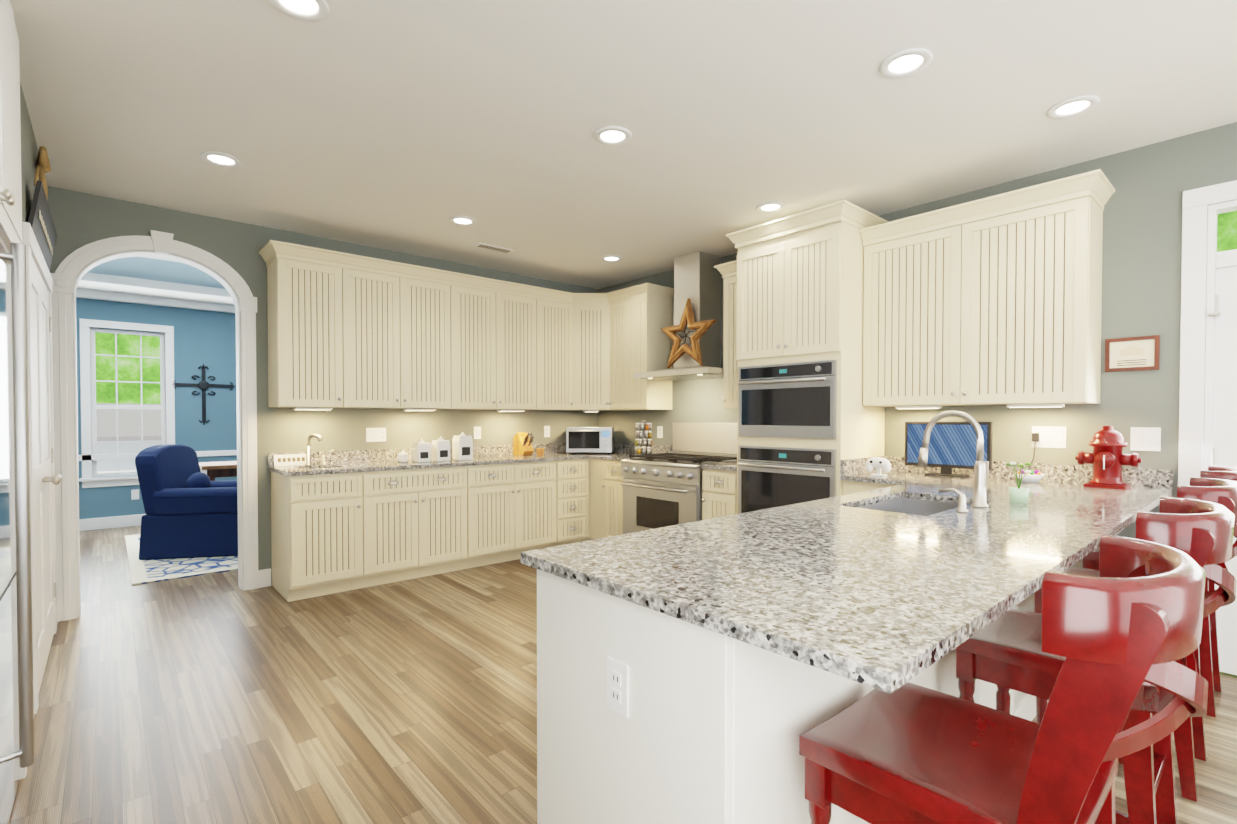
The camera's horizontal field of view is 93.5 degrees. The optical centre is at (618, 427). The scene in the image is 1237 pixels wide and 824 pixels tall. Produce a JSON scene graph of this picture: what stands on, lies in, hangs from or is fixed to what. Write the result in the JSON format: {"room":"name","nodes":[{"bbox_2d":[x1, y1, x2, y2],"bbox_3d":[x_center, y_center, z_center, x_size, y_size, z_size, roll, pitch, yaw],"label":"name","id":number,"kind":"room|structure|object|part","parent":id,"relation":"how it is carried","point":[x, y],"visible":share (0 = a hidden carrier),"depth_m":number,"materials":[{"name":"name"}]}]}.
{"room":"kitchen","nodes":[
{"label":"kitchen","id":0,"kind":"room"},
{"bbox_2d":[20,82,47,221],"bbox_3d":[-2.978,-0.152,2.879,0.140,2.790,2.240,-1,1,-41],"label":"wall","id":1,"kind":"structure","parent":0,"point":[29,151],"depth_m":2.58,"materials":[{"name":"grey paint"}]},
{"bbox_2d":[0,0,22,267],"bbox_3d":[-2.012,-1.014,1.318,0.832,0.906,1.240,-1,1,-41],"label":"upper cabinet","id":2,"kind":"object","parent":1,"relation":"attached to","point":[10,188],"depth_m":1.80,"materials":[{"name":"white wood"}]},
{"bbox_2d":[22,222,61,713],"bbox_3d":[-2.961,0.176,3.033,0.080,2.130,1.340,-1,1,-41],"label":"pantry door","id":3,"kind":"structure","parent":1,"relation":"in","point":[45,479],"depth_m":2.93,"materials":[{"name":"white wood"}]},
{"bbox_2d":[28,146,56,271],"bbox_3d":[-2.969,-1.163,3.003,0.051,0.527,1.040,-1,1,-41],"label":"hanging sign","id":4,"kind":"object","parent":1,"relation":"attached to","point":[40,220],"visible":1,"depth_m":2.93,"materials":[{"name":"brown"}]},
{"bbox_2d":[76,256,234,312],"bbox_3d":[-4.385,-1.627,5.612,4.200,0.350,3.760,-1,1,-41],"label":"ceiling","id":5,"kind":"structure","parent":0,"point":[156,281],"depth_m":6.56,"materials":[{"name":"white paint"}]},
{"bbox_2d":[76,298,236,518],"bbox_3d":[-3.143,-0.379,4.217,4.480,3.200,0.014,-1,1,-41],"label":"wall","id":6,"kind":"structure","parent":0,"point":[206,338],"depth_m":4.05,"materials":[{"name":"blue painted drywall"}]},
{"bbox_2d":[79,318,174,487],"bbox_3d":[-5.699,-0.279,7.035,3.680,1.925,0.200,-1,1,-41],"label":"window","id":7,"kind":"structure","parent":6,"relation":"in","point":[89,407],"depth_m":6.82,"materials":[{"name":"white wood"}]},
{"bbox_3d":[-5.723,-0.291,7.063,3.450,1.730,0.004,-1,1,-41],"label":"window blue room glass","id":8,"kind":"part","parent":6,"relation":"part of","materials":[{"name":"white"}]},
{"bbox_2d":[78,450,236,530],"bbox_3d":[-5.617,0.739,7.058,4.198,0.870,0.020,-1,1,-41],"label":"trim","id":9,"kind":"structure","parent":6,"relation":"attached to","point":[127,520],"depth_m":6.81,"materials":[{"name":"white wood"}]},
{"bbox_2d":[172,363,235,424],"bbox_3d":[-5.246,-0.416,7.358,0.700,0.790,0.034,-1,1,-41],"label":"cross","id":10,"kind":"object","parent":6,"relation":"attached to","point":[203,385],"visible":0.98,"depth_m":7.35,"materials":[{"name":"grey metal"}]},
{"bbox_2d":[48,186,597,617],"bbox_3d":[-1.948,-0.190,5.178,4.640,2.790,0.140,-1,1,-41],"label":"wall","id":11,"kind":"structure","parent":0,"point":[80,219],"depth_m":4.48,"materials":[{"name":"grey paint"}]},
{"bbox_2d":[50,230,258,621],"bbox_3d":[-3.183,-0.059,4.070,1.117,2.565,0.184,-1,1,-41],"label":"trim","id":12,"kind":"structure","parent":11,"relation":"attached to","point":[72,265],"depth_m":3.82,"materials":[{"name":"white wood"}]},
{"bbox_2d":[258,568,270,584],"bbox_3d":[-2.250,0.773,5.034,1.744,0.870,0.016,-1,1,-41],"label":"baseboard","id":13,"kind":"structure","parent":11,"relation":"attached to","point":[264,576],"depth_m":4.43,"materials":[{"name":"white wood"}]},
{"bbox_2d":[366,428,385,441],"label":"outlet","id":14,"kind":"object","parent":11,"relation":"attached to","point":[372,434],"depth_m":4.97,"materials":[{"name":"white plastic"}]},
{"bbox_2d":[268,443,583,464],"bbox_3d":[-1.450,0.229,5.512,3.254,0.100,0.021,-1,1,-41],"label":"backsplash","id":15,"kind":"structure","parent":11,"relation":"attached to","point":[324,457],"depth_m":4.98,"materials":[{"name":"beige stone"}]},
{"bbox_2d":[259,240,673,411],"bbox_3d":[-1.075,-0.740,5.034,3.299,1.194,1.209,-1,1,-41],"label":"upper cabinet","id":16,"kind":"object","parent":11,"relation":"attached to","point":[346,330],"visible":1,"depth_m":5.02,"materials":[{"name":"beige wood"}]},
{"bbox_2d":[8,526,1236,823],"bbox_3d":[-1.644,1.268,2.876,7.650,0.050,12.160,-1,1,-41],"label":"floor","id":17,"kind":"structure","parent":0,"point":[216,698],"depth_m":2.58,"materials":[{"name":"brown wood"}]},
{"bbox_2d":[0,243,34,823],"bbox_3d":[-1.995,0.369,1.356,0.879,1.800,1.232,-1,1,-41],"label":"fridge","id":18,"kind":"object","parent":17,"relation":"on","point":[16,725],"visible":1,"depth_m":1.73,"materials":[{"name":"silver metal"}]},
{"bbox_2d":[125,534,237,584],"bbox_3d":[-3.720,1.183,6.115,2.200,0.012,2.430,-1,1,-41],"label":"rug","id":19,"kind":"object","parent":17,"relation":"on","point":[148,571],"visible":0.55,"depth_m":5.00,"materials":[{"name":"beige fabric"}]},
{"bbox_2d":[135,444,237,559],"bbox_3d":[-3.968,0.673,5.696,0.936,1.020,0.838,0,1,-11],"label":"armchair","id":20,"kind":"object","parent":19,"relation":"on","point":[191,509],"visible":0.77,"depth_m":5.31,"materials":[{"name":"blue fabric"}]},
{"bbox_2d":[199,461,236,480],"bbox_3d":[-4.196,0.783,6.855,1.230,0.762,0.680,-1,1,-41],"label":"table","id":21,"kind":"object","parent":19,"relation":"on","point":[212,470],"visible":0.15,"depth_m":6.35,"materials":[{"name":"brown wood"}]},
{"bbox_2d":[288,493,339,599],"bbox_3d":[-2.273,0.868,4.413,0.320,0.700,0.310,-1,1,-41],"label":"base cabinet","id":22,"kind":"object","parent":17,"relation":"on","point":[313,522],"depth_m":4.11,"materials":[{"name":"beige wood"}]},
{"bbox_2d":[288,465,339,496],"bbox_3d":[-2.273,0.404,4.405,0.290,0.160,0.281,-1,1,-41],"label":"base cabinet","id":23,"kind":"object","parent":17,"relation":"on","point":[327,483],"depth_m":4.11,"materials":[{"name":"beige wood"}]},
{"bbox_2d":[340,465,479,591],"bbox_3d":[-1.791,0.767,4.804,0.999,0.889,0.649,-1,1,-41],"label":"base cabinet","id":24,"kind":"object","parent":17,"relation":"on","point":[345,520],"depth_m":4.54,"materials":[{"name":"beige wood"}]},
{"bbox_2d":[268,452,595,476],"bbox_3d":[-1.248,0.298,5.282,3.254,0.030,0.635,-1,1,-41],"label":"countertop","id":25,"kind":"structure","parent":24,"relation":"on","point":[337,466],"depth_m":4.72,"materials":[{"name":"beige stone"}]},
{"bbox_2d":[273,454,305,465],"bbox_3d":[-2.541,0.253,4.516,0.235,0.085,0.034,-1,1,-41],"label":"coffee sign","id":26,"kind":"object","parent":25,"relation":"on","point":[289,459],"visible":0.89,"depth_m":4.51,"materials":[{"name":"white wood"}]},
{"bbox_2d":[397,451,408,462],"bbox_3d":[-1.788,0.241,4.821,0.096,0.098,0.095,-1,1,-41],"label":"jar","id":27,"kind":"object","parent":25,"relation":"on","point":[402,457],"visible":1,"depth_m":4.79,"materials":[{"name":"white ceramic"}]},
{"bbox_2d":[412,439,433,462],"bbox_3d":[-1.644,0.191,4.852,0.151,0.196,0.117,-1,1,-41],"label":"canister","id":28,"kind":"object","parent":25,"relation":"on","point":[422,451],"depth_m":4.82,"materials":[{"name":"white ceramic"}]},
{"bbox_2d":[434,436,453,461],"bbox_3d":[-1.516,0.182,4.964,0.156,0.211,0.122,-1,1,-41],"label":"canister","id":29,"kind":"object","parent":25,"relation":"on","point":[439,450],"depth_m":4.92,"materials":[{"name":"white ceramic"}]},
{"bbox_2d":[454,432,472,460],"bbox_3d":[-1.366,0.162,5.095,0.166,0.246,0.132,-1,1,-41],"label":"canister","id":30,"kind":"object","parent":25,"relation":"on","point":[463,444],"depth_m":5.05,"materials":[{"name":"white ceramic"}]},
{"bbox_2d":[513,432,543,455],"bbox_3d":[-0.884,0.162,5.754,0.183,0.224,0.307,-1,1,-41],"label":"knife block","id":31,"kind":"object","parent":25,"relation":"on","point":[522,445],"visible":1,"depth_m":5.72,"materials":[{"name":"brown wood"}]},
{"bbox_2d":[566,427,613,453],"bbox_3d":[-0.293,0.134,6.094,0.470,0.270,0.393,0,1,4],"label":"microwave oven","id":32,"kind":"object","parent":25,"relation":"on","point":[591,439],"visible":0.98,"depth_m":5.94,"materials":[{"name":"silver metal"}]},
{"bbox_2d":[476,461,559,565],"bbox_3d":[-1.142,0.757,5.373,0.971,0.889,0.649,-1,1,-41],"label":"base cabinet","id":33,"kind":"object","parent":17,"relation":"on","point":[519,500],"depth_m":5.19,"materials":[{"name":"beige wood"}]},
{"bbox_2d":[560,457,587,544],"bbox_3d":[-0.659,0.750,5.796,0.435,0.889,0.649,-1,1,-41],"label":"base cabinet","id":34,"kind":"object","parent":17,"relation":"on","point":[573,470],"depth_m":5.60,"materials":[{"name":"beige wood"}]},
{"bbox_2d":[596,453,658,460],"bbox_3d":[0.117,0.291,5.712,0.635,0.030,0.519,-1,1,-41],"label":"countertop","id":35,"kind":"structure","parent":34,"relation":"on","point":[612,456],"depth_m":5.61,"materials":[{"name":"beige stone"}]},
{"bbox_2d":[635,420,651,454],"bbox_3d":[0.245,0.103,5.670,0.170,0.345,0.170,-1,1,-41],"label":"spice rack","id":36,"kind":"object","parent":35,"relation":"on","point":[643,434],"visible":0.98,"depth_m":5.62,"materials":[{"name":"silver metal"}]},
{"bbox_2d":[588,457,599,539],"bbox_3d":[0.020,0.750,5.820,0.648,0.889,0.287,-1,1,-41],"label":"base cabinet","id":37,"kind":"object","parent":17,"relation":"on","point":[593,462],"depth_m":5.69,"materials":[{"name":"beige wood"}]},
{"bbox_2d":[600,457,623,537],"bbox_3d":[0.181,0.753,5.637,0.648,0.889,0.310,-1,1,-41],"label":"base cabinet","id":38,"kind":"object","parent":17,"relation":"on","point":[611,489],"depth_m":5.47,"materials":[{"name":"beige wood"}]},
{"bbox_2d":[620,451,736,533],"bbox_3d":[0.546,0.723,5.140,0.715,0.964,0.906,-1,1,-41],"label":"range","id":39,"kind":"object","parent":17,"relation":"on","point":[660,490],"visible":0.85,"depth_m":4.94,"materials":[{"name":"silver metal"}]},
{"bbox_2d":[701,465,736,519],"bbox_3d":[1.000,0.768,4.702,0.648,0.889,0.343,-1,1,-41],"label":"base cabinet","id":40,"kind":"object","parent":17,"relation":"on","point":[719,486],"depth_m":4.50,"materials":[{"name":"beige wood"}]},
{"bbox_2d":[708,462,736,468],"bbox_3d":[1.005,0.308,4.699,0.635,0.030,0.342,-1,1,-41],"label":"countertop","id":41,"kind":"structure","parent":40,"relation":"on","point":[727,465],"depth_m":4.52,"materials":[{"name":"beige stone"}]},
{"bbox_2d":[537,570,983,823],"bbox_3d":[0.522,0.816,1.834,1.415,0.889,0.660,-1,1,-41],"label":"base cabinet","id":42,"kind":"object","parent":17,"relation":"on","point":[748,648],"depth_m":1.29,"materials":[{"name":"white wood"}]},
{"bbox_2d":[606,656,628,717],"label":"outlet","id":43,"kind":"object","parent":42,"relation":"attached to","point":[617,672],"depth_m":1.34,"materials":[{"name":"white plastic"}]},
{"bbox_2d":[520,474,1039,609],"bbox_3d":[1.141,0.345,2.510,3.316,0.030,0.500,-1,1,-41],"label":"countertop","id":44,"kind":"structure","parent":42,"relation":"on","point":[623,566],"depth_m":1.74,"materials":[{"name":"beige stone"}]},
{"bbox_2d":[852,494,967,513],"bbox_3d":[1.294,0.455,2.559,0.682,0.200,0.382,-1,1,-41],"label":"sink","id":45,"kind":"object","parent":44,"relation":"in","point":[906,503],"depth_m":2.83,"materials":[{"name":"grey metal"}]},
{"bbox_2d":[1015,469,1045,482],"bbox_3d":[2.359,0.278,3.337,0.150,0.073,0.150,-1,1,-41],"label":"candy bowl","id":46,"kind":"object","parent":44,"relation":"on","point":[1036,476],"visible":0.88,"depth_m":3.30,"materials":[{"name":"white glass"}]},
{"bbox_2d":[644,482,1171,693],"bbox_3d":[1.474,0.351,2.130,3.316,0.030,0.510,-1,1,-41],"label":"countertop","id":47,"kind":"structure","parent":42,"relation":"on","point":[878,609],"depth_m":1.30,"materials":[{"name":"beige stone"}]},
{"bbox_2d":[1006,462,1031,503],"bbox_3d":[1.740,0.238,2.528,0.093,0.180,0.095,-1,1,-41],"label":"plant pot","id":48,"kind":"object","parent":47,"relation":"on","point":[1018,494],"visible":1,"depth_m":2.51,"materials":[{"name":"green"}]},
{"bbox_2d":[1075,426,1141,489],"bbox_3d":[2.601,0.155,3.095,0.183,0.328,0.270,-1,1,-41],"label":"fire hydrant","id":49,"kind":"object","parent":47,"relation":"on","point":[1107,458],"visible":1,"depth_m":3.05,"materials":[{"name":"red metal"}]},
{"bbox_2d":[726,199,888,513],"bbox_3d":[1.362,-0.106,4.225,0.712,2.654,0.924,-1,1,-41],"label":"tall cabinet","id":50,"kind":"object","parent":17,"relation":"on","point":[807,421],"visible":0.52,"depth_m":3.95,"materials":[{"name":"beige wood"}]},
{"bbox_2d":[843,482,879,493],"bbox_3d":[1.843,0.784,3.772,0.607,0.889,0.511,-1,1,-41],"label":"base cabinet","id":51,"kind":"object","parent":17,"relation":"on","point":[848,487],"depth_m":3.68,"materials":[{"name":"white wood"}]},
{"bbox_2d":[984,681,991,707],"bbox_3d":[1.294,0.919,2.567,0.711,0.660,0.410,-1,1,-41],"label":"base cabinet","id":52,"kind":"object","parent":17,"relation":"on","point":[987,686],"depth_m":2.12,"materials":[{"name":"white wood"}]},
{"bbox_2d":[799,534,1207,823],"bbox_3d":[0.711,0.742,1.107,0.452,1.062,0.572,-1,1,-41],"label":"stool","id":53,"kind":"object","parent":17,"relation":"on","point":[1122,628],"visible":1,"depth_m":0.95,"materials":[{"name":"red paint"}]},
{"bbox_2d":[992,562,1082,717],"bbox_3d":[2.024,0.795,3.149,1.156,0.889,0.655,-1,1,-41],"label":"base cabinet","id":54,"kind":"object","parent":17,"relation":"on","point":[1020,702],"depth_m":2.41,"materials":[{"name":"white wood"}]},
{"bbox_2d":[840,470,947,485],"bbox_3d":[1.824,0.324,3.764,0.635,0.030,0.486,-1,1,-41],"label":"countertop","id":55,"kind":"structure","parent":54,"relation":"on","point":[894,477],"depth_m":3.66,"materials":[{"name":"beige stone"}]},
{"bbox_2d":[865,457,890,476],"bbox_3d":[1.654,0.249,3.703,0.077,0.120,0.158,-1,1,-41],"label":"game controller","id":56,"kind":"object","parent":55,"relation":"on","point":[878,463],"visible":1,"depth_m":3.69,"materials":[{"name":"white plastic"}]},
{"bbox_2d":[905,421,992,477],"bbox_3d":[2.089,0.136,3.696,0.120,0.345,0.500,-1,1,-41],"label":"tv","id":57,"kind":"object","parent":55,"relation":"on","point":[951,445],"visible":0.96,"depth_m":3.66,"materials":[{"name":"black"}]},
{"bbox_2d":[955,496,1236,823],"bbox_3d":[1.338,0.733,1.657,0.452,1.062,0.572,-1,1,-41],"label":"stool","id":58,"kind":"object","parent":17,"relation":"on","point":[1004,653],"visible":0.5,"depth_m":1.58,"materials":[{"name":"red paint"}]},
{"bbox_2d":[1034,477,1236,801],"bbox_3d":[1.966,0.724,2.207,0.452,1.062,0.572,-1,1,-41],"label":"stool","id":59,"kind":"object","parent":17,"relation":"on","point":[1189,739],"visible":0.12,"depth_m":1.98,"materials":[{"name":"red paint"}]},
{"bbox_2d":[1082,465,1236,717],"bbox_3d":[2.594,0.714,2.758,0.452,1.062,0.572,-1,1,-41],"label":"stool","id":60,"kind":"object","parent":17,"relation":"on","point":[1209,661],"visible":0.27,"depth_m":2.53,"materials":[{"name":"red paint"}]},
{"bbox_2d":[10,0,1236,288],"bbox_3d":[0.688,-1.525,2.148,4.640,0.080,7.861,-1,1,-41],"label":"ceiling","id":61,"kind":"structure","parent":0,"point":[408,126],"depth_m":2.72,"materials":[{"name":"white paint"}]},
{"bbox_2d":[200,151,241,167],"bbox_3d":[-2.222,-1.498,3.254,0.196,0.010,0.196,-1,1,-41],"label":"recessed light","id":62,"kind":"object","parent":61,"relation":"in","point":[221,159],"visible":1,"depth_m":3.25,"materials":[{"name":"white"}]},
{"bbox_2d":[269,0,328,21],"bbox_3d":[-1.113,-1.477,2.019,0.196,0.010,0.196,-1,1,-41],"label":"recessed light","id":63,"kind":"object","parent":61,"relation":"in","point":[310,10],"visible":1,"depth_m":2.05,"materials":[{"name":"white plastic"}]},
{"bbox_2d":[449,216,475,225],"bbox_3d":[-1.142,-1.515,4.267,0.196,0.010,0.196,-1,1,-41],"label":"recessed light","id":64,"kind":"object","parent":61,"relation":"in","point":[463,220],"visible":0.98,"depth_m":4.26,"materials":[{"name":"white"}]},
{"bbox_2d":[473,242,512,252],"bbox_3d":[-1.065,-1.526,4.953,0.320,0.009,0.110,-1,1,-41],"label":"ceiling vent","id":65,"kind":"object","parent":61,"relation":"in","point":[492,247],"visible":1,"depth_m":4.94,"materials":[{"name":"white metal"}]},
{"bbox_2d":[601,255,621,261],"bbox_3d":[-0.062,-1.531,5.280,0.196,0.010,0.196,-1,1,-41],"label":"recessed light","id":66,"kind":"object","parent":61,"relation":"in","point":[611,258],"visible":1,"depth_m":5.28,"materials":[{"name":"white"}]},
{"bbox_2d":[594,126,631,145],"bbox_3d":[-0.029,-1.493,2.982,0.196,0.010,0.196,-1,1,-41],"label":"recessed light","id":67,"kind":"object","parent":61,"relation":"in","point":[612,135],"visible":0.96,"depth_m":2.98,"materials":[{"name":"white"}]},
{"bbox_2d":[756,201,784,212],"bbox_3d":[1.043,-1.510,3.989,0.196,0.010,0.196,-1,1,-41],"label":"recessed light","id":68,"kind":"object","parent":61,"relation":"in","point":[771,207],"visible":0.98,"depth_m":3.98,"materials":[{"name":"white"}]},
{"bbox_2d":[879,48,932,77],"bbox_3d":[1.171,-1.483,2.372,0.196,0.010,0.196,-1,1,-41],"label":"recessed light","id":69,"kind":"object","parent":61,"relation":"in","point":[906,63],"visible":0.96,"depth_m":2.37,"materials":[{"name":"white"}]},
{"bbox_2d":[1047,95,1099,118],"bbox_3d":[2.114,-1.489,2.707,0.196,0.010,0.196,-1,1,-41],"label":"recessed light","id":70,"kind":"object","parent":61,"relation":"in","point":[1073,107],"visible":0.96,"depth_m":2.70,"materials":[{"name":"white plastic"}]},
{"bbox_2d":[598,122,1236,538],"bbox_3d":[2.364,-0.166,3.733,0.140,2.790,8.000,-1,1,-41],"label":"wall","id":71,"kind":"structure","parent":0,"point":[1142,254],"depth_m":3.17,"materials":[{"name":"grey painted drywall"}]},
{"bbox_2d":[612,442,671,452],"bbox_3d":[0.560,0.227,5.671,0.021,0.100,2.391,-1,1,-41],"label":"backsplash","id":72,"kind":"structure","parent":71,"relation":"attached to","point":[618,447],"depth_m":6.13,"materials":[{"name":"beige stone"}]},
{"bbox_2d":[633,251,736,453],"bbox_3d":[0.628,-0.649,5.195,0.527,1.767,0.890,-1,1,-41],"label":"range hood","id":73,"kind":"object","parent":71,"relation":"attached to","point":[697,279],"visible":0.77,"depth_m":5.19,"materials":[{"name":"silver metal"}]},
{"bbox_2d":[660,298,716,367],"bbox_3d":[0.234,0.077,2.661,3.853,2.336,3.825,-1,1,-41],"label":"decor","id":74,"kind":"object","parent":73,"relation":"on","point":[678,350],"visible":1,"depth_m":5.06,"materials":[{"name":"brown wood"}]},
{"bbox_2d":[714,260,736,407],"bbox_3d":[1.073,-0.746,4.783,0.399,1.174,0.408,-1,1,-41],"label":"upper cabinet","id":75,"kind":"object","parent":71,"relation":"attached to","point":[728,271],"visible":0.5,"depth_m":4.75,"materials":[{"name":"beige wood"}]},
{"bbox_2d":[840,456,887,473],"bbox_3d":[1.664,0.256,3.931,0.615,0.100,0.021,-1,1,-41],"label":"backsplash","id":76,"kind":"structure","parent":71,"relation":"attached to","point":[847,466],"depth_m":3.82,"materials":[{"name":"beige stone"}]},
{"bbox_2d":[860,169,1114,408],"bbox_3d":[2.165,-0.715,3.538,0.399,1.194,1.248,-1,1,-41],"label":"upper cabinet","id":77,"kind":"object","parent":71,"relation":"attached to","point":[994,300],"visible":1,"depth_m":3.35,"materials":[{"name":"beige wood"}]},
{"bbox_2d":[888,456,1172,489],"bbox_3d":[2.389,0.262,3.586,0.020,0.100,1.496,-1,1,-41],"label":"backsplash","id":78,"kind":"structure","parent":71,"relation":"attached to","point":[1054,472],"depth_m":3.34,"materials":[{"name":"beige stone"}]},
{"bbox_2d":[1028,426,1065,469],"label":"outlet","id":79,"kind":"object","parent":71,"relation":"attached to","point":[1043,436],"depth_m":3.43,"materials":[{"name":"white plastic"}]},
{"bbox_2d":[1105,335,1159,371],"bbox_3d":[2.772,-0.396,3.143,0.018,0.180,0.220,-1,1,-41],"label":"picture frame","id":80,"kind":"object","parent":71,"relation":"attached to","point":[1133,353],"visible":1,"depth_m":3.14,"materials":[{"name":"beige paper"}]},
{"bbox_2d":[1130,427,1160,450],"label":"outlet","id":81,"kind":"object","parent":71,"relation":"attached to","point":[1141,438],"depth_m":3.11,"materials":[{"name":"white plastic"}]},
{"bbox_2d":[1178,180,1236,674],"bbox_3d":[3.291,0.022,2.627,0.130,2.450,1.090,-1,1,-41],"label":"door","id":82,"kind":"structure","parent":71,"relation":"in","point":[1209,424],"depth_m":2.93,"materials":[{"name":"white wood"}]},
{"bbox_3d":[3.301,-0.058,2.634,0.011,2.050,0.850,-1,1,-41],"label":"door glass","id":83,"kind":"part","parent":71,"relation":"part of","materials":[{"name":"green"}]}
]}

